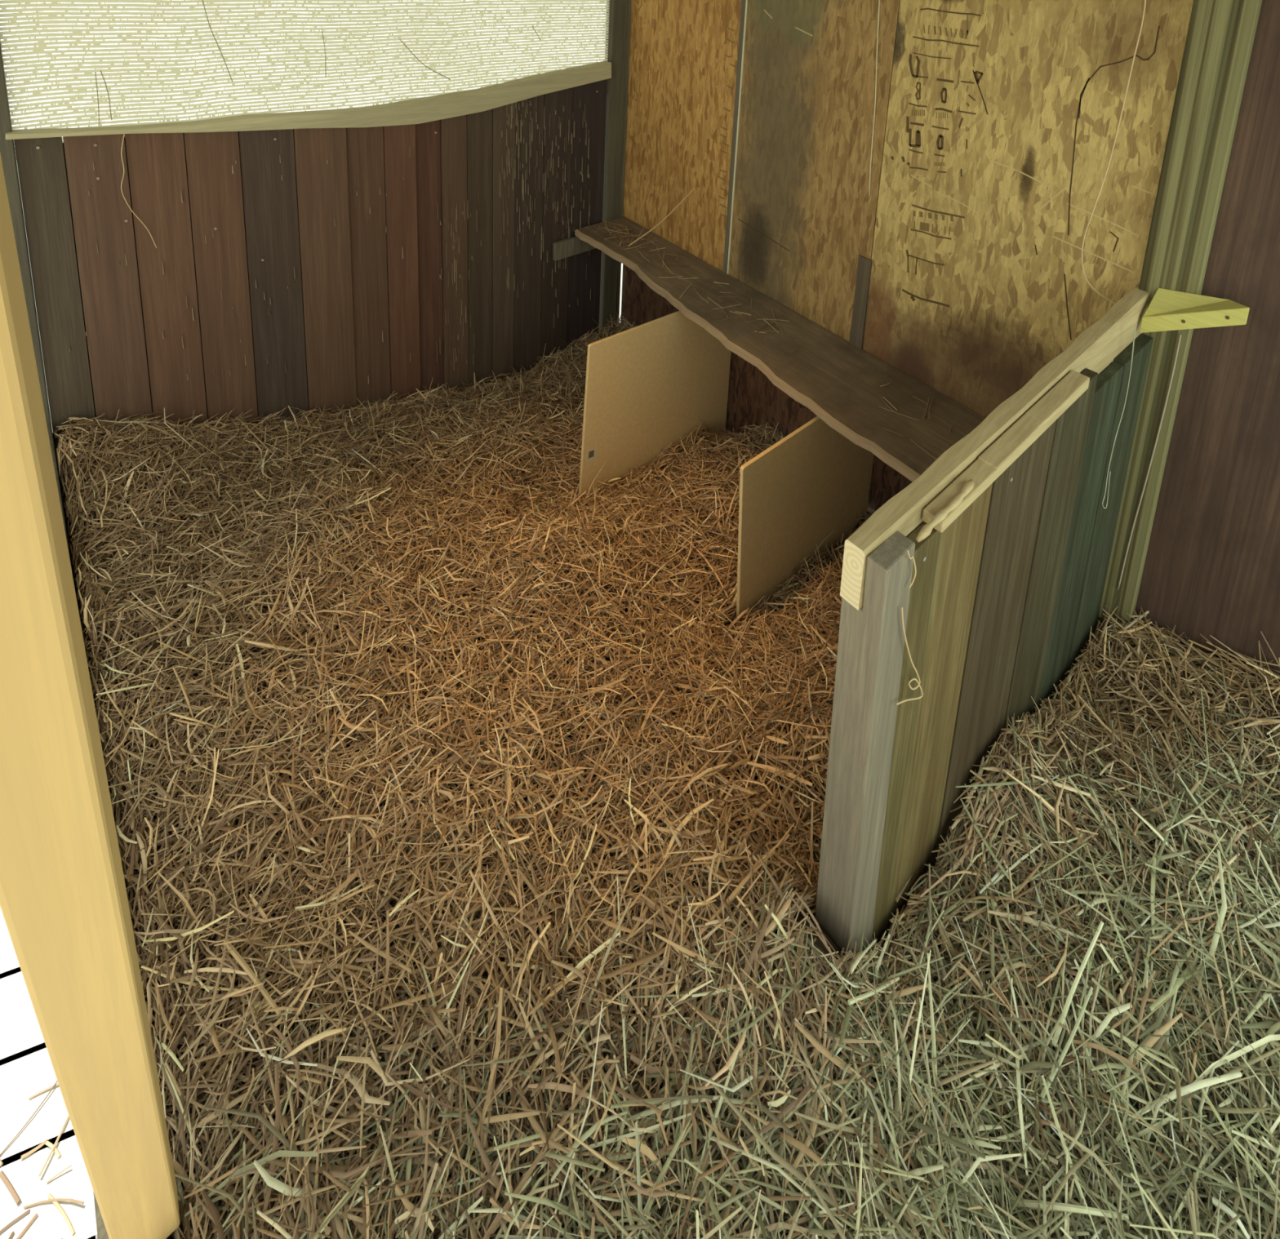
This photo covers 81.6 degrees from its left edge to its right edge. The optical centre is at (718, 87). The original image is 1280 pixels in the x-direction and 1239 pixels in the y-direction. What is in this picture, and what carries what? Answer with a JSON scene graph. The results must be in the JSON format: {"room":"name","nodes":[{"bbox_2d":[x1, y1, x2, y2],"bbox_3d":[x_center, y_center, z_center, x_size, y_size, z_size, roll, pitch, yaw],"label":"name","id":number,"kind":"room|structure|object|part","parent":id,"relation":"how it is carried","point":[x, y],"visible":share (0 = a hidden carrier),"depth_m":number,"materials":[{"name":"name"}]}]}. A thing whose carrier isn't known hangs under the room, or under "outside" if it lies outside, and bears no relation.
{"room":"farm building","nodes":[
{"label":"farm building","id":0,"kind":"room"},
{"bbox_2d":[0,906,97,1238],"bbox_3d":[-1.886,1.875,0.460,2.288,0.150,5.888,-8,16,-44],"label":"deck","id":1,"kind":"object","parent":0,"point":[26,1068],"visible":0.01,"depth_m":1.20,"materials":[{"name":"white wood"}]},
{"bbox_2d":[0,1080,84,1238],"bbox_3d":[-1.033,1.740,0.966,0.342,0.018,0.585,-8,16,-44],"label":"litter","id":2,"kind":"object","parent":1,"relation":"on","point":[11,1189],"visible":0.87,"depth_m":1.14,"materials":[{"name":"plant"}]},
{"bbox_2d":[46,422,167,1238],"bbox_3d":[-0.721,1.753,0.948,0.071,0.539,4.300,-8,16,-44],"label":"wall","id":3,"kind":"structure","parent":0,"point":[101,1229],"depth_m":2.14,"materials":[{"name":"brown wood"}]},
{"bbox_2d":[0,153,179,1238],"bbox_3d":[-0.491,0.797,0.608,0.069,1.927,0.835,-8,16,-44],"label":"leaning post","id":4,"kind":"object","parent":3,"relation":"on","point":[64,905],"visible":1,"depth_m":0.34,"materials":[{"name":"yellow wood"}]},
{"bbox_2d":[13,79,607,432],"bbox_3d":[-1.394,0.862,3.092,2.117,1.744,0.039,-7,15,-41],"label":"wall","id":5,"kind":"structure","parent":0,"point":[301,268],"depth_m":2.85,"materials":[{"name":"brown wood"}]},
{"bbox_2d":[0,40,52,428],"bbox_3d":[-2.290,0.430,2.156,0.378,2.850,0.050,-7,15,-41],"label":"wooden post","id":6,"kind":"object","parent":5,"relation":"attached to","point":[7,150],"depth_m":2.25,"materials":[{"name":"brown wood"}]},
{"bbox_2d":[0,0,611,159],"bbox_3d":[-1.311,-0.315,2.841,2.147,0.963,0.060,-7,15,-41],"label":"window","id":7,"kind":"structure","parent":5,"relation":"in","point":[407,111],"depth_m":2.68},
{"bbox_2d":[120,133,156,248],"bbox_3d":[-1.923,0.348,2.436,0.079,0.410,0.003,-7,15,-41],"label":"strand","id":8,"kind":"object","parent":7,"relation":"hanging from","point":[123,134],"visible":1,"depth_m":2.41,"materials":[{"name":"beige fabric"}]},
{"bbox_3d":[-1.338,0.060,2.914,2.139,0.196,0.060,-7,15,-41],"label":"sill","id":9,"kind":"part","parent":7,"relation":"part of","materials":[{"name":"beige wood"}]},
{"bbox_2d":[599,0,627,333],"bbox_3d":[-0.535,0.223,3.722,0.088,2.850,0.066,-8,16,-44],"label":"corner post","id":10,"kind":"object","parent":5,"relation":"attached to","point":[618,9],"depth_m":3.70,"materials":[{"name":"brown wood"}]},
{"bbox_2d":[52,324,1279,1238],"bbox_3d":[0.097,1.717,1.766,2.240,0.607,4.303,-8,16,-44],"label":"floor","id":11,"kind":"structure","parent":0,"point":[932,860],"depth_m":1.73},
{"bbox_2d":[578,311,731,502],"bbox_3d":[-0.240,1.325,3.084,0.807,0.825,0.015,-8,16,-44],"label":"divider","id":12,"kind":"object","parent":11,"relation":"on","point":[647,384],"visible":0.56,"depth_m":3.00,"materials":[{"name":"wood"}]},
{"bbox_2d":[588,449,594,458],"bbox_3d":[-0.491,1.414,2.844,0.026,0.031,0.001,-8,16,-44],"label":"print","id":13,"kind":"object","parent":12,"relation":"attached to","point":[591,452],"depth_m":2.84,"materials":[{"name":"brown"}]},
{"bbox_2d":[53,293,1279,1238],"bbox_3d":[0.096,1.665,1.760,2.238,0.678,4.278,-8,16,-44],"label":"bedding","id":14,"kind":"object","parent":11,"relation":"on","point":[965,1172],"visible":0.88,"depth_m":1.52,"materials":[{"name":"beige plant"}]},
{"bbox_2d":[223,938,280,1015],"bbox_3d":[-0.839,1.593,1.322,0.185,0.026,0.009,11,13,30],"label":"stalk","id":15,"kind":"object","parent":14,"relation":"on","point":[234,953],"visible":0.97,"depth_m":1.32,"materials":[{"name":"beige plant"}]},
{"bbox_2d":[849,938,875,973],"bbox_3d":[0.278,1.659,1.408,0.008,0.065,0.106,13,15,40],"label":"stalk","id":16,"kind":"object","parent":14,"relation":"on","point":[870,945],"visible":0.96,"depth_m":1.39,"materials":[{"name":"beige plant"}]},
{"bbox_2d":[847,976,899,1005],"bbox_3d":[0.293,1.680,1.369,0.145,0.088,0.013,-4,14,-33],"label":"stalk","id":17,"kind":"object","parent":14,"relation":"on","point":[862,997],"visible":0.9,"depth_m":1.35,"materials":[{"name":"beige plant"}]},
{"bbox_2d":[1040,986,1093,1099],"bbox_3d":[0.630,1.718,1.327,0.178,0.059,0.009,-6,15,-39],"label":"stalk","id":18,"kind":"object","parent":14,"relation":"on","point":[1052,1075],"visible":1,"depth_m":1.32,"materials":[{"name":"beige"}]},
{"bbox_2d":[1010,1199,1128,1220],"bbox_3d":[0.554,1.780,1.164,0.166,0.070,0.018,6,12,11],"label":"stalk","id":19,"kind":"object","parent":14,"relation":"on","point":[1032,1204],"visible":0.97,"depth_m":1.15,"materials":[{"name":"beige plant"}]},
{"bbox_2d":[1051,920,1103,1047],"bbox_3d":[0.681,1.692,1.397,0.193,0.092,0.010,-7,16,-42],"label":"stalk","id":20,"kind":"object","parent":14,"relation":"on","point":[1057,1033],"visible":1,"depth_m":1.39,"materials":[{"name":"beige"}]},
{"bbox_2d":[1119,610,1149,631],"bbox_3d":[1.253,1.528,2.153,0.189,0.104,0.014,0,12,-17],"label":"stalk","id":21,"kind":"object","parent":14,"relation":"on","point":[1134,621],"visible":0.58,"depth_m":2.15,"materials":[{"name":"beige plant"}]},
{"bbox_2d":[1212,1196,1249,1238],"bbox_3d":[0.792,1.746,1.140,0.008,0.021,0.049,-6,15,-38],"label":"stalk","id":22,"kind":"object","parent":14,"relation":"on","point":[1224,1207],"visible":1,"depth_m":1.14,"materials":[{"name":"white plant"}]},
{"bbox_2d":[736,416,873,621],"bbox_3d":[0.317,1.480,2.568,0.759,0.796,0.013,-8,16,-44],"label":"divider","id":23,"kind":"object","parent":11,"relation":"on","point":[814,482],"visible":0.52,"depth_m":2.47,"materials":[{"name":"wood"}]},
{"bbox_2d":[814,283,1153,959],"bbox_3d":[0.692,1.315,1.789,1.276,1.436,0.096,-6,15,-40],"label":"wall","id":24,"kind":"structure","parent":11,"relation":"on","point":[1009,535],"depth_m":1.55,"materials":[{"name":"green wood"}]},
{"bbox_3d":[0.266,1.428,1.442,0.150,1.300,0.085,-8,16,-44],"label":"post","id":25,"kind":"part","parent":24,"relation":"part of","materials":[{"name":"grey wood"}]},
{"bbox_2d":[894,875,911,902],"bbox_3d":[0.457,1.657,1.632,0.201,0.163,0.013,-7,15,-42],"label":"stalk","id":26,"kind":"object","parent":24,"relation":"attached to","point":[898,897],"visible":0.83,"depth_m":1.59,"materials":[{"name":"beige"}]},
{"bbox_2d":[896,606,923,705],"bbox_3d":[0.355,1.037,1.351,0.121,0.281,0.003,-6,15,-41],"label":"strand","id":27,"kind":"object","parent":24,"relation":"attached to","point":[902,615],"visible":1,"depth_m":1.37,"materials":[{"name":"beige fabric"}]},
{"bbox_2d":[906,550,916,588],"bbox_3d":[0.334,0.831,1.277,0.038,0.090,0.003,-6,15,-41],"label":"strand","id":28,"kind":"object","parent":24,"relation":"hanging from","point":[912,557],"visible":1,"depth_m":1.29,"materials":[{"name":"beige fabric"}]},
{"bbox_3d":[0.715,0.730,1.686,1.276,0.246,0.046,-6,15,-41],"label":"rail","id":29,"kind":"part","parent":24,"relation":"part of","materials":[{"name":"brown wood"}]},
{"bbox_2d":[1102,326,1135,508],"bbox_3d":[1.074,0.889,1.971,0.052,0.566,0.003,-6,15,-41],"label":"string","id":30,"kind":"object","parent":24,"relation":"hanging from","point":[1135,326],"visible":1,"depth_m":1.97,"materials":[{"name":"beige fabric"}]},
{"bbox_2d":[1139,288,1249,333],"bbox_3d":[1.251,0.604,1.936,0.058,0.168,0.223,-8,16,-44],"label":"wooden bracket","id":31,"kind":"object","parent":24,"relation":"attached to","point":[1168,309],"visible":1,"depth_m":1.94,"materials":[{"name":"yellow wood"}]},
{"bbox_2d":[620,0,1279,680],"bbox_3d":[1.043,0.641,2.286,0.041,3.000,4.300,-8,16,-44],"label":"wall","id":32,"kind":"structure","parent":0,"point":[996,122],"depth_m":2.41,"materials":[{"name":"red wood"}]},
{"bbox_2d":[615,0,631,321],"bbox_3d":[-0.495,0.217,3.762,0.028,2.850,0.055,-8,16,-44],"label":"trim","id":33,"kind":"structure","parent":32,"relation":"attached to","point":[628,17],"depth_m":3.75,"materials":[{"name":"brown wood"}]},
{"bbox_2d":[718,26,737,217],"bbox_3d":[0.037,0.158,3.223,0.001,0.846,0.084,-8,16,-44],"label":"strip","id":34,"kind":"object","parent":32,"relation":"attached to","point":[729,47],"depth_m":3.22,"materials":[{"name":"brown wood"}]},
{"bbox_2d":[723,0,747,274],"bbox_3d":[0.089,-0.103,3.131,0.006,2.000,0.022,-8,16,-44],"label":"trim","id":35,"kind":"structure","parent":32,"relation":"attached to","point":[743,2],"depth_m":3.19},
{"bbox_2d":[552,216,985,481],"bbox_3d":[0.162,0.970,2.894,0.429,0.134,2.360,-8,16,-44],"label":"shelf","id":36,"kind":"object","parent":32,"relation":"attached to","point":[839,381],"visible":0.8,"depth_m":2.72,"materials":[{"name":"brown wood"}]},
{"bbox_2d":[627,188,694,246],"bbox_3d":[-0.269,0.608,3.439,0.304,0.320,0.018,5,12,5],"label":"stalk","id":37,"kind":"object","parent":36,"relation":"on","point":[694,188],"visible":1,"depth_m":3.44,"materials":[{"name":"brown plant"}]},
{"bbox_2d":[598,219,953,459],"bbox_3d":[0.101,0.901,2.971,0.314,0.102,2.116,-8,16,-44],"label":"litter","id":38,"kind":"object","parent":36,"relation":"on","point":[629,235],"visible":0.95,"depth_m":3.18,"materials":[{"name":"plant"}]},
{"bbox_2d":[848,255,872,349],"bbox_3d":[0.532,0.920,2.816,0.008,0.580,0.056,-8,16,-44],"label":"trim","id":39,"kind":"structure","parent":32,"relation":"attached to","point":[864,267],"depth_m":2.79,"materials":[{"name":"brown wood"}]},
{"bbox_2d":[868,0,879,195],"bbox_3d":[0.563,0.033,2.662,0.004,0.740,0.051,-8,16,-44],"label":"cord","id":40,"kind":"object","parent":32,"relation":"hanging from","point":[879,0],"visible":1,"depth_m":2.66,"materials":[{"name":"beige fabric"}]},
{"bbox_2d":[890,8,982,307],"bbox_3d":[0.724,0.253,2.532,0.001,1.041,0.304,-8,16,-44],"label":"print","id":41,"kind":"object","parent":32,"relation":"attached to","point":[936,114],"depth_m":2.52,"materials":[{"name":"brown paint"}]},
{"bbox_2d":[1080,0,1146,303],"bbox_3d":[1.121,0.166,2.026,0.004,0.912,0.138,-8,16,-44],"label":"twine","id":42,"kind":"object","parent":32,"relation":"hanging from","point":[1144,5],"visible":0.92,"depth_m":2.05,"materials":[{"name":"beige"}]},
{"bbox_2d":[1116,333,1182,590],"bbox_3d":[1.211,1.071,2.079,0.005,0.835,0.030,-8,16,-44],"label":"twine","id":43,"kind":"object","parent":32,"relation":"hanging from","point":[1180,335],"visible":1,"depth_m":2.07,"materials":[{"name":"beige fabric"}]},
{"bbox_2d":[1098,0,1262,628],"bbox_3d":[1.228,0.676,2.044,0.040,2.850,0.139,-8,16,-44],"label":"wooden post","id":44,"kind":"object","parent":32,"relation":"attached to","point":[1220,39],"depth_m":1.96,"materials":[{"name":"beige wood"}]}
]}

